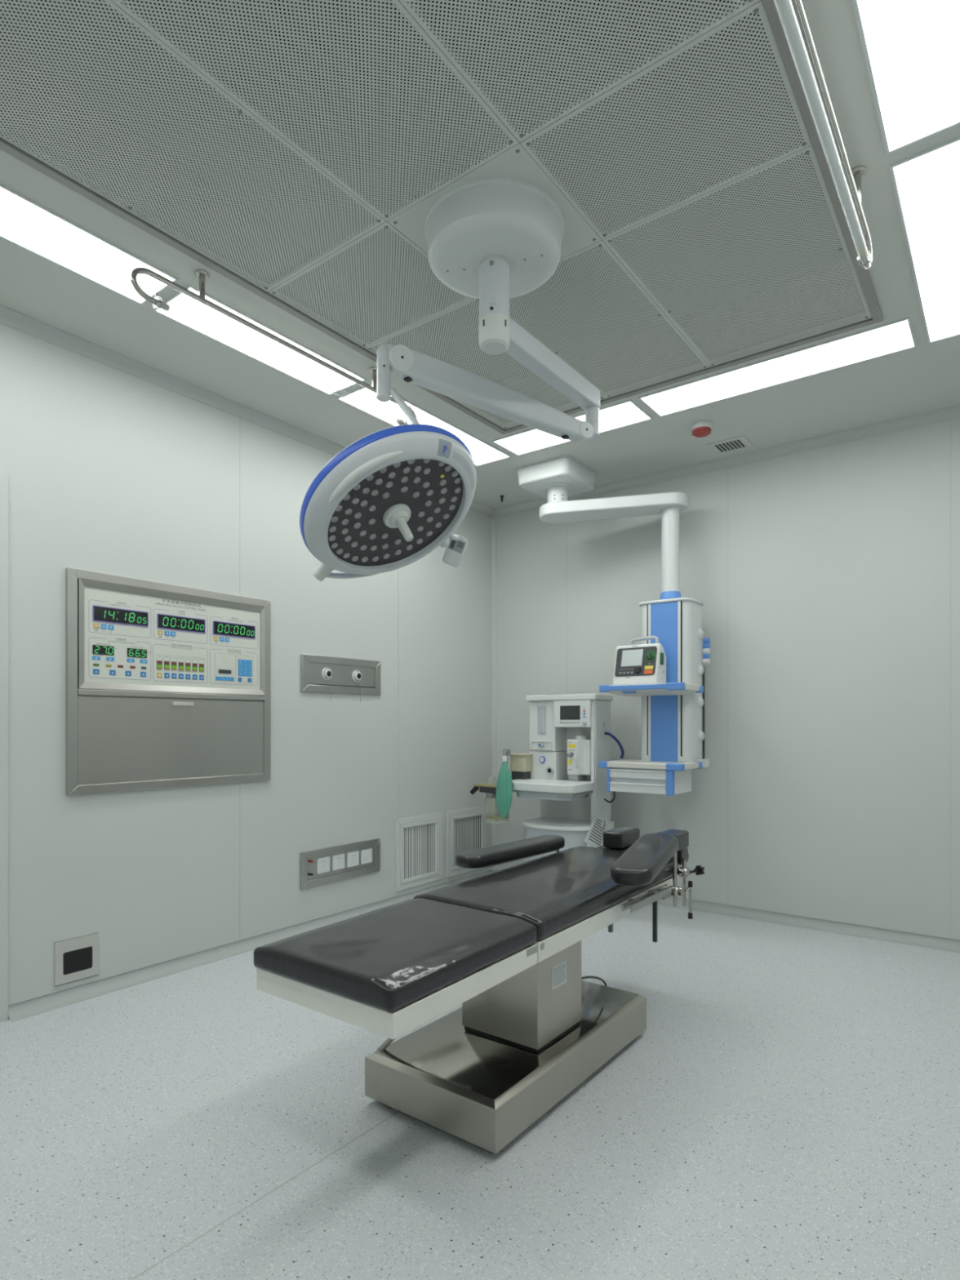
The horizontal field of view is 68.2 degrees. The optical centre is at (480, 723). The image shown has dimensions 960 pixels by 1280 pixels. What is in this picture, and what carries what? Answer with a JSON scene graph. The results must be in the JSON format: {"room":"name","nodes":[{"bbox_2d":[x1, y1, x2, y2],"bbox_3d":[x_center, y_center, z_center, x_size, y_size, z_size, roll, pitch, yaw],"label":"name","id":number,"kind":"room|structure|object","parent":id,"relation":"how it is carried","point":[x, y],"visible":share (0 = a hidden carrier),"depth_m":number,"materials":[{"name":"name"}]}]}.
{"room":"operating room","nodes":[
{"label":"operating room","id":0,"kind":"room"},
{"bbox_2d":[0,323,490,1004],"bbox_3d":[-1.537,-0.245,3.699,0.081,2.990,5.530,0,0,37],"label":"wall","id":1,"kind":"structure","parent":0,"point":[110,470],"depth_m":3.75,"materials":[{"name":"paint"}]},
{"bbox_2d":[0,473,8,1022],"bbox_3d":[-2.377,0.100,2.497,0.022,2.300,1.259,0,0,37],"label":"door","id":2,"kind":"structure","parent":1,"relation":"in","point":[3,477],"depth_m":2.98,"materials":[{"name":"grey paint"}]},
{"bbox_2d":[53,931,98,986],"bbox_3d":[-1.835,1.069,3.229,0.008,0.201,0.190,0,0,37],"label":"box","id":3,"kind":"object","parent":1,"relation":"attached to","point":[76,958],"visible":1,"depth_m":3.22,"materials":[{"name":"grey plastic"}]},
{"bbox_2d":[66,567,271,795],"bbox_3d":[-1.526,-0.190,3.619,0.034,1.025,1.088,0,0,37],"label":"control panel","id":4,"kind":"object","parent":1,"relation":"attached to","point":[168,686],"visible":1,"depth_m":3.54,"materials":[{"name":"silver metal"}]},
{"bbox_2d":[0,304,495,517],"bbox_3d":[-1.485,-1.714,3.659,0.054,0.053,5.370,0,0,37],"label":"trim","id":5,"kind":"structure","parent":1,"relation":"attached to","point":[12,318],"depth_m":3.53,"materials":[{"name":"silver metal"}]},
{"bbox_2d":[8,869,493,1022],"bbox_3d":[-0.927,1.222,4.398,0.059,0.058,3.519,0,0,37],"label":"baseboard","id":6,"kind":"structure","parent":1,"relation":"attached to","point":[32,1006],"depth_m":3.62,"materials":[{"name":"grey metal"}]},
{"bbox_2d":[300,838,380,889],"bbox_3d":[-0.866,0.880,4.497,0.034,0.221,0.659,0,0,37],"label":"panel","id":7,"kind":"object","parent":1,"relation":"attached to","point":[318,867],"visible":1,"depth_m":4.47,"materials":[{"name":"silver metal"}]},
{"bbox_2d":[316,856,329,874],"bbox_3d":[-0.966,0.873,4.378,0.008,0.093,0.098,0,0,37],"label":"socket","id":8,"kind":"object","parent":7,"relation":"attached to","point":[322,862],"depth_m":4.37,"materials":[{"name":"white plastic"}]},
{"bbox_2d":[332,853,344,870],"bbox_3d":[-0.892,0.873,4.476,0.008,0.093,0.098,0,0,37],"label":"socket","id":9,"kind":"object","parent":7,"relation":"attached to","point":[338,860],"depth_m":4.47,"materials":[{"name":"white plastic"}]},
{"bbox_2d":[346,850,359,867],"bbox_3d":[-0.819,0.873,4.574,0.008,0.093,0.098,0,0,37],"label":"socket","id":10,"kind":"object","parent":7,"relation":"attached to","point":[353,856],"depth_m":4.57,"materials":[{"name":"white plastic"}]},
{"bbox_2d":[360,848,372,864],"bbox_3d":[-0.747,0.873,4.670,0.008,0.093,0.098,0,0,37],"label":"socket","id":11,"kind":"object","parent":7,"relation":"attached to","point":[366,853],"depth_m":4.67,"materials":[{"name":"white plastic"}]},
{"bbox_2d":[301,653,380,702],"bbox_3d":[-0.863,-0.281,4.501,0.034,0.276,0.659,0,0,37],"label":"outlet panel","id":12,"kind":"object","parent":1,"relation":"attached to","point":[319,673],"visible":1,"depth_m":4.48,"materials":[{"name":"silver metal"}]},
{"bbox_2d":[321,667,332,700],"bbox_3d":[-0.941,-0.245,4.393,0.029,0.204,0.076,0,0,37],"label":"outlet","id":13,"kind":"object","parent":12,"relation":"attached to","point":[326,673],"depth_m":4.39,"materials":[{"name":"white plastic"}]},
{"bbox_2d":[351,670,361,702],"bbox_3d":[-0.790,-0.245,4.594,0.029,0.204,0.076,0,0,37],"label":"outlet","id":14,"kind":"object","parent":12,"relation":"attached to","point":[356,674],"depth_m":4.59,"materials":[{"name":"white plastic"}]},
{"bbox_2d":[395,812,442,891],"bbox_3d":[-0.430,0.909,5.092,0.016,0.497,0.499,0,0,37],"label":"air vent","id":15,"kind":"object","parent":1,"relation":"in","point":[418,839],"visible":1,"depth_m":5.07,"materials":[{"name":"white metal"}]},
{"bbox_2d":[446,805,486,877],"bbox_3d":[-0.096,0.909,5.536,0.016,0.497,0.497,0,0,37],"label":"air vent","id":16,"kind":"object","parent":1,"relation":"in","point":[466,828],"visible":0.73,"depth_m":5.50,"materials":[{"name":"white metal"}]},
{"bbox_2d":[0,903,959,1279],"bbox_3d":[0.070,1.290,2.491,4.100,0.080,5.530,0,0,37],"label":"floor","id":17,"kind":"structure","parent":0,"point":[786,1106],"depth_m":2.14,"materials":[{"name":"plastic"}]},
{"bbox_2d":[130,1111,399,1279],"bbox_3d":[-0.900,1.250,1.438,0.004,0.001,2.420,0,0,37],"label":"trim","id":18,"kind":"structure","parent":17,"relation":"on","point":[138,1275],"depth_m":1.85,"materials":[{"name":"grey"}]},
{"bbox_2d":[253,845,688,1154],"bbox_3d":[0.189,0.914,2.651,0.651,0.671,2.053,0,0,37],"label":"table","id":19,"kind":"object","parent":17,"relation":"on","point":[504,944],"visible":0.92,"depth_m":2.25,"materials":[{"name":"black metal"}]},
{"bbox_2d":[454,835,564,868],"bbox_3d":[0.202,0.675,3.149,0.157,0.307,0.845,0,0,39],"label":"armrest","id":20,"kind":"object","parent":19,"relation":"attached to","point":[486,857],"visible":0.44,"depth_m":2.99,"materials":[{"name":"black leather"}]},
{"bbox_2d":[553,964,565,986],"bbox_3d":[0.274,0.862,2.436,0.001,0.056,0.083,0,0,37],"label":"print","id":21,"kind":"object","parent":19,"relation":"attached to","point":[559,970],"depth_m":2.43,"materials":[{"name":"grey paper"}]},
{"bbox_2d":[603,826,639,848],"bbox_3d":[0.681,0.547,3.410,0.097,0.080,0.216,0,0,37],"label":"pad","id":22,"kind":"object","parent":19,"relation":"on","point":[621,837],"visible":0.91,"depth_m":3.34,"materials":[{"name":"black leather"}]},
{"bbox_2d":[610,832,693,919],"bbox_3d":[0.677,0.637,2.776,0.155,0.382,0.647,0,0,30],"label":"armrest","id":23,"kind":"object","parent":19,"relation":"attached to","point":[639,865],"visible":0.87,"depth_m":2.65,"materials":[{"name":"black leather"}]},
{"bbox_2d":[657,829,704,906],"bbox_3d":[0.891,0.633,3.134,0.192,0.304,0.185,0,0,37],"label":"clamp","id":24,"kind":"object","parent":19,"relation":"attached to","point":[682,836],"visible":0.71,"depth_m":3.12,"materials":[{"name":"silver metal"}]},
{"bbox_2d":[470,693,613,862],"bbox_3d":[0.385,0.522,4.928,0.940,1.455,0.615,0,0,37],"label":"machine","id":25,"kind":"object","parent":17,"relation":"on","point":[568,740],"visible":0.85,"depth_m":4.83,"materials":[{"name":"white plastic"}]},
{"bbox_2d":[484,797,509,823],"bbox_3d":[0.121,0.606,4.986,0.170,0.168,0.170,0,0,37],"label":"canister","id":26,"kind":"object","parent":25,"relation":"on","point":[492,815],"depth_m":4.91,"materials":[{"name":"white"}]},
{"bbox_2d":[495,755,512,819],"bbox_3d":[0.157,0.426,4.725,0.119,0.424,0.071,0,0,37],"label":"bag","id":27,"kind":"object","parent":25,"relation":"hanging from","point":[504,792],"visible":1,"depth_m":4.70,"materials":[{"name":"green rubber"}]},
{"bbox_2d":[509,753,532,755],"bbox_3d":[0.287,0.217,4.998,0.144,0.014,0.112,0,0,37],"label":"lid","id":28,"kind":"object","parent":25,"relation":"on","point":[511,754],"depth_m":4.95,"materials":[{"name":"beige plastic"}]},
{"bbox_2d":[510,755,531,772],"bbox_3d":[0.287,0.276,4.998,0.132,0.119,0.100,0,0,37],"label":"canister","id":29,"kind":"object","parent":25,"relation":"on","point":[517,763],"depth_m":4.96,"materials":[{"name":"beige plastic"}]},
{"bbox_2d":[511,771,530,779],"bbox_3d":[0.288,0.381,4.997,0.110,0.094,0.080,0,0,37],"label":"canister","id":30,"kind":"object","parent":25,"relation":"on","point":[515,775],"depth_m":4.96,"materials":[{"name":"grey plastic"}]},
{"bbox_2d":[516,790,588,800],"bbox_3d":[0.474,0.471,4.786,0.430,0.054,0.295,0,0,37],"label":"tray","id":31,"kind":"object","parent":25,"relation":"on","point":[524,794],"depth_m":4.65,"materials":[{"name":"grey plastic"}]},
{"bbox_2d":[511,778,595,793],"bbox_3d":[0.462,0.416,4.767,0.552,0.056,0.340,0,0,37],"label":"countertop","id":32,"kind":"structure","parent":25,"relation":"on","point":[558,786],"depth_m":4.62,"materials":[{"name":"white plastic"}]},
{"bbox_2d":[584,808,608,847],"bbox_3d":[0.751,0.691,4.646,0.047,0.304,0.325,0,0,37],"label":"card","id":33,"kind":"object","parent":25,"relation":"hanging from","point":[594,837],"visible":0.96,"depth_m":4.64,"materials":[{"name":"white paper"}]},
{"bbox_2d":[0,0,959,508],"bbox_3d":[0.070,-1.900,2.491,4.100,0.320,5.530,0,0,37],"label":"ceiling","id":34,"kind":"structure","parent":0,"point":[923,378],"depth_m":2.93,"materials":[{"name":"white paint"}]},
{"bbox_2d":[0,183,178,305],"bbox_3d":[-1.665,-1.737,2.356,0.280,0.006,1.250,0,0,37],"label":"recessed light","id":35,"kind":"object","parent":34,"relation":"in","point":[24,223],"visible":1,"depth_m":2.59,"materials":[{"name":"white plastic"}]},
{"bbox_2d":[0,137,377,362],"bbox_3d":[-0.954,-1.735,2.737,0.051,0.018,1.588,0,0,37],"label":"frame","id":36,"kind":"object","parent":34,"relation":"in","point":[5,146],"depth_m":2.53,"materials":[{"name":"silver metal"}]},
{"bbox_2d":[0,0,386,291],"bbox_3d":[-0.930,-1.740,2.200,0.665,0.016,1.131,0,0,37],"label":"perforated panel","id":37,"kind":"object","parent":34,"relation":"attached to","point":[380,220],"visible":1,"depth_m":2.12,"materials":[{"name":"white paint"}]},
{"bbox_2d":[152,284,367,395],"bbox_3d":[-0.972,-1.737,3.277,0.280,0.006,0.965,0,0,37],"label":"recessed light","id":38,"kind":"object","parent":34,"relation":"in","point":[184,309],"visible":0.97,"depth_m":3.22,"materials":[{"name":"white plastic"}]},
{"bbox_2d":[129,266,417,425],"bbox_3d":[-0.788,-1.631,3.123,0.054,0.219,1.510,0,0,37],"label":"rail","id":39,"kind":"object","parent":34,"relation":"hanging from","point":[157,302],"visible":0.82,"depth_m":2.78,"materials":[{"name":"grey metal"}]},
{"bbox_2d":[111,0,519,221],"bbox_3d":[-0.442,-1.740,1.833,0.550,0.016,1.131,0,0,37],"label":"perforated panel","id":40,"kind":"object","parent":34,"relation":"attached to","point":[124,5],"visible":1,"depth_m":1.92,"materials":[{"name":"white paint"}]},
{"bbox_2d":[267,221,474,347],"bbox_3d":[-0.429,-1.740,2.866,0.665,0.016,0.532,0,0,37],"label":"perforated panel","id":41,"kind":"object","parent":34,"relation":"attached to","point":[386,224],"visible":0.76,"depth_m":2.84,"materials":[{"name":"white paint"}]},
{"bbox_2d":[336,382,511,466],"bbox_3d":[-0.281,-1.737,4.197,0.280,0.006,1.245,0,0,37],"label":"recessed light","id":42,"kind":"object","parent":34,"relation":"in","point":[363,399],"visible":0.73,"depth_m":4.02,"materials":[{"name":"white plastic"}]},
{"bbox_2d":[299,137,601,581],"bbox_3d":[-0.054,-1.171,2.785,1.072,1.197,1.185,0,0,37],"label":"lamp","id":43,"kind":"object","parent":34,"relation":"hanging from","point":[500,231],"visible":0.99,"depth_m":2.54,"materials":[{"name":"white metal"}]},
{"bbox_2d":[413,383,528,434],"bbox_3d":[-0.026,-1.735,3.864,0.180,0.018,0.787,0,0,37],"label":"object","id":44,"kind":"object","parent":34,"relation":"in","point":[445,398],"depth_m":3.97,"materials":[{"name":"silver metal"}]},
{"bbox_2d":[364,297,606,429],"bbox_3d":[0.072,-1.740,3.532,0.665,0.016,1.131,0,0,37],"label":"perforated panel","id":45,"kind":"object","parent":34,"relation":"attached to","point":[557,405],"visible":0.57,"depth_m":3.33,"materials":[{"name":"white paint"}]},
{"bbox_2d":[491,428,571,455],"bbox_3d":[0.312,-1.737,4.352,0.392,0.006,0.300,0,0,37],"label":"recessed light","id":46,"kind":"object","parent":34,"relation":"in","point":[531,440],"depth_m":4.37,"materials":[{"name":"white plastic"}]},
{"bbox_2d":[399,0,760,142],"bbox_3d":[0.057,-1.740,1.458,0.696,0.016,1.131,0,0,37],"label":"perforated panel","id":47,"kind":"object","parent":34,"relation":"attached to","point":[735,9],"visible":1,"depth_m":1.81,"materials":[{"name":"white paint"}]},
{"bbox_2d":[509,240,710,398],"bbox_3d":[0.559,-1.740,3.166,0.550,0.016,1.131,0,0,37],"label":"perforated panel","id":48,"kind":"object","parent":34,"relation":"attached to","point":[615,392],"visible":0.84,"depth_m":3.10,"materials":[{"name":"white paint"}]},
{"bbox_2d":[515,455,710,795],"bbox_3d":[0.876,-0.656,4.717,1.185,2.168,0.607,0,0,37],"label":"pendant","id":49,"kind":"object","parent":34,"relation":"hanging from","point":[673,712],"visible":1,"depth_m":4.53,"materials":[{"name":"white metal"}]},
{"bbox_2d":[604,791,615,803],"bbox_3d":[0.873,0.478,4.740,0.035,0.104,0.125,0,0,-17],"label":"power cable","id":50,"kind":"object","parent":49,"relation":"hanging from","point":[613,799],"visible":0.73,"depth_m":4.72,"materials":[{"name":"black plastic"}]},
{"bbox_2d":[604,732,624,758],"bbox_3d":[0.892,0.143,4.738,0.037,0.175,0.157,0,0,-41],"label":"gas hose","id":51,"kind":"object","parent":49,"relation":"on","point":[611,735],"visible":1,"depth_m":4.71,"materials":[{"name":"blue rubber"}]},
{"bbox_2d":[613,635,666,685],"bbox_3d":[1.014,-0.397,4.487,0.308,0.312,0.164,0,0,37],"label":"monitor","id":52,"kind":"object","parent":49,"relation":"on","point":[641,664],"visible":0.98,"depth_m":4.43,"materials":[{"name":"white plastic"}]},
{"bbox_2d":[660,652,663,665],"bbox_3d":[1.128,-0.403,4.395,0.016,0.075,0.035,0,0,37],"label":"socket","id":53,"kind":"object","parent":52,"relation":"attached to","point":[661,653],"depth_m":4.38,"materials":[{"name":"green plastic"}]},
{"bbox_2d":[608,683,701,691],"bbox_3d":[1.082,-0.221,4.458,0.520,0.038,0.339,0,0,37],"label":"shelf","id":54,"kind":"object","parent":49,"relation":"attached to","point":[663,686],"depth_m":4.29,"materials":[{"name":"white plastic"}]},
{"bbox_2d":[697,696,703,707],"bbox_3d":[1.425,-0.138,4.562,0.021,0.072,0.072,0,0,37],"label":"outlet","id":55,"kind":"object","parent":49,"relation":"attached to","point":[700,699],"depth_m":4.55,"materials":[{"name":"grey plastic"}]},
{"bbox_2d":[697,664,703,675],"bbox_3d":[1.425,-0.345,4.562,0.021,0.072,0.072,0,0,37],"label":"outlet","id":56,"kind":"object","parent":49,"relation":"attached to","point":[700,668],"depth_m":4.55,"materials":[{"name":"grey plastic"}]},
{"bbox_2d":[697,628,703,639],"bbox_3d":[1.425,-0.576,4.562,0.021,0.072,0.072,0,0,37],"label":"outlet","id":57,"kind":"object","parent":49,"relation":"attached to","point":[700,633],"depth_m":4.55,"materials":[{"name":"grey plastic"}]},
{"bbox_2d":[698,730,704,741],"bbox_3d":[1.431,0.079,4.570,0.021,0.072,0.072,0,0,37],"label":"outlet","id":58,"kind":"object","parent":49,"relation":"attached to","point":[701,733],"depth_m":4.56,"materials":[{"name":"grey plastic"}]},
{"bbox_2d":[599,399,653,433],"bbox_3d":[0.762,-1.737,4.013,0.339,0.006,0.299,0,0,37],"label":"recessed light","id":59,"kind":"object","parent":34,"relation":"in","point":[622,414],"depth_m":4.00,"materials":[{"name":"white plastic"}]},
{"bbox_2d":[520,0,812,239],"bbox_3d":[0.558,-1.740,2.124,0.696,0.016,0.532,0,0,37],"label":"perforated panel","id":60,"kind":"object","parent":34,"relation":"attached to","point":[757,8],"visible":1,"depth_m":2.08,"materials":[{"name":"white paint"}]},
{"bbox_2d":[691,420,711,437],"bbox_3d":[1.290,-1.708,4.128,0.112,0.065,0.112,0,0,37],"label":"smoke detector","id":61,"kind":"object","parent":34,"relation":"attached to","point":[700,428],"visible":1,"depth_m":4.09,"materials":[{"name":"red plastic"}]},
{"bbox_2d":[706,435,753,454],"bbox_3d":[1.563,-1.736,4.424,0.225,0.008,0.205,0,0,37],"label":"ceiling vent","id":62,"kind":"object","parent":34,"relation":"in","point":[736,443],"visible":1,"depth_m":4.41,"materials":[{"name":"white paint"}]},
{"bbox_2d":[602,145,871,366],"bbox_3d":[1.059,-1.740,2.790,0.696,0.016,1.131,0,0,37],"label":"perforated panel","id":63,"kind":"object","parent":34,"relation":"attached to","point":[809,150],"visible":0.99,"depth_m":2.67,"materials":[{"name":"white paint"}]},
{"bbox_2d":[600,0,883,405],"bbox_3d":[0.678,-1.735,2.758,1.346,0.018,1.710,0,0,37],"label":"frame","id":64,"kind":"object","parent":34,"relation":"in","point":[787,49],"depth_m":2.28,"materials":[{"name":"silver metal"}]},
{"bbox_2d":[638,316,916,417],"bbox_3d":[1.427,-1.737,3.521,1.243,0.006,0.288,0,0,37],"label":"recessed light","id":65,"kind":"object","parent":34,"relation":"in","point":[895,336],"visible":1,"depth_m":3.46,"materials":[{"name":"white plastic"}]},
{"bbox_2d":[790,0,872,268],"bbox_3d":[0.873,-1.631,1.815,0.054,0.219,1.536,0,0,37],"label":"rail","id":66,"kind":"object","parent":34,"relation":"hanging from","point":[853,176],"visible":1,"depth_m":1.97,"materials":[{"name":"grey metal"}]},
{"bbox_2d":[851,0,959,155],"bbox_3d":[1.067,-1.737,1.701,0.280,0.006,0.946,0,0,37],"label":"recessed light","id":67,"kind":"object","parent":34,"relation":"in","point":[911,48],"visible":1,"depth_m":1.87,"materials":[{"name":"white plastic"}]},
{"bbox_2d":[888,136,959,343],"bbox_3d":[1.772,-1.737,2.639,0.280,0.006,1.283,0,0,37],"label":"recessed light","id":68,"kind":"object","parent":34,"relation":"in","point":[926,183],"visible":1,"depth_m":2.48,"materials":[{"name":"white plastic"}]},
{"bbox_2d":[496,417,959,939],"bbox_3d":[1.706,-0.245,4.669,3.940,2.990,0.081,0,0,37],"label":"wall","id":69,"kind":"structure","parent":0,"point":[826,580],"depth_m":4.44,"materials":[{"name":"paint"}]},
{"bbox_2d":[490,517,496,870],"bbox_3d":[0.113,-0.245,5.800,0.033,2.890,0.032,0,0,37],"label":"trim","id":70,"kind":"structure","parent":69,"relation":"attached to","point":[493,520],"depth_m":5.81,"materials":[{"name":"silver metal"}]},
{"bbox_2d":[493,404,959,517],"bbox_3d":[1.667,-1.714,4.617,3.940,0.053,0.054,0,0,37],"label":"trim","id":71,"kind":"structure","parent":69,"relation":"attached to","point":[952,412],"depth_m":4.53,"materials":[{"name":"silver metal"}]},
{"bbox_2d":[493,869,959,952],"bbox_3d":[1.666,1.222,4.615,3.940,0.058,0.059,0,0,37],"label":"baseboard","id":72,"kind":"structure","parent":69,"relation":"attached to","point":[834,926],"depth_m":4.31,"materials":[{"name":"grey metal"}]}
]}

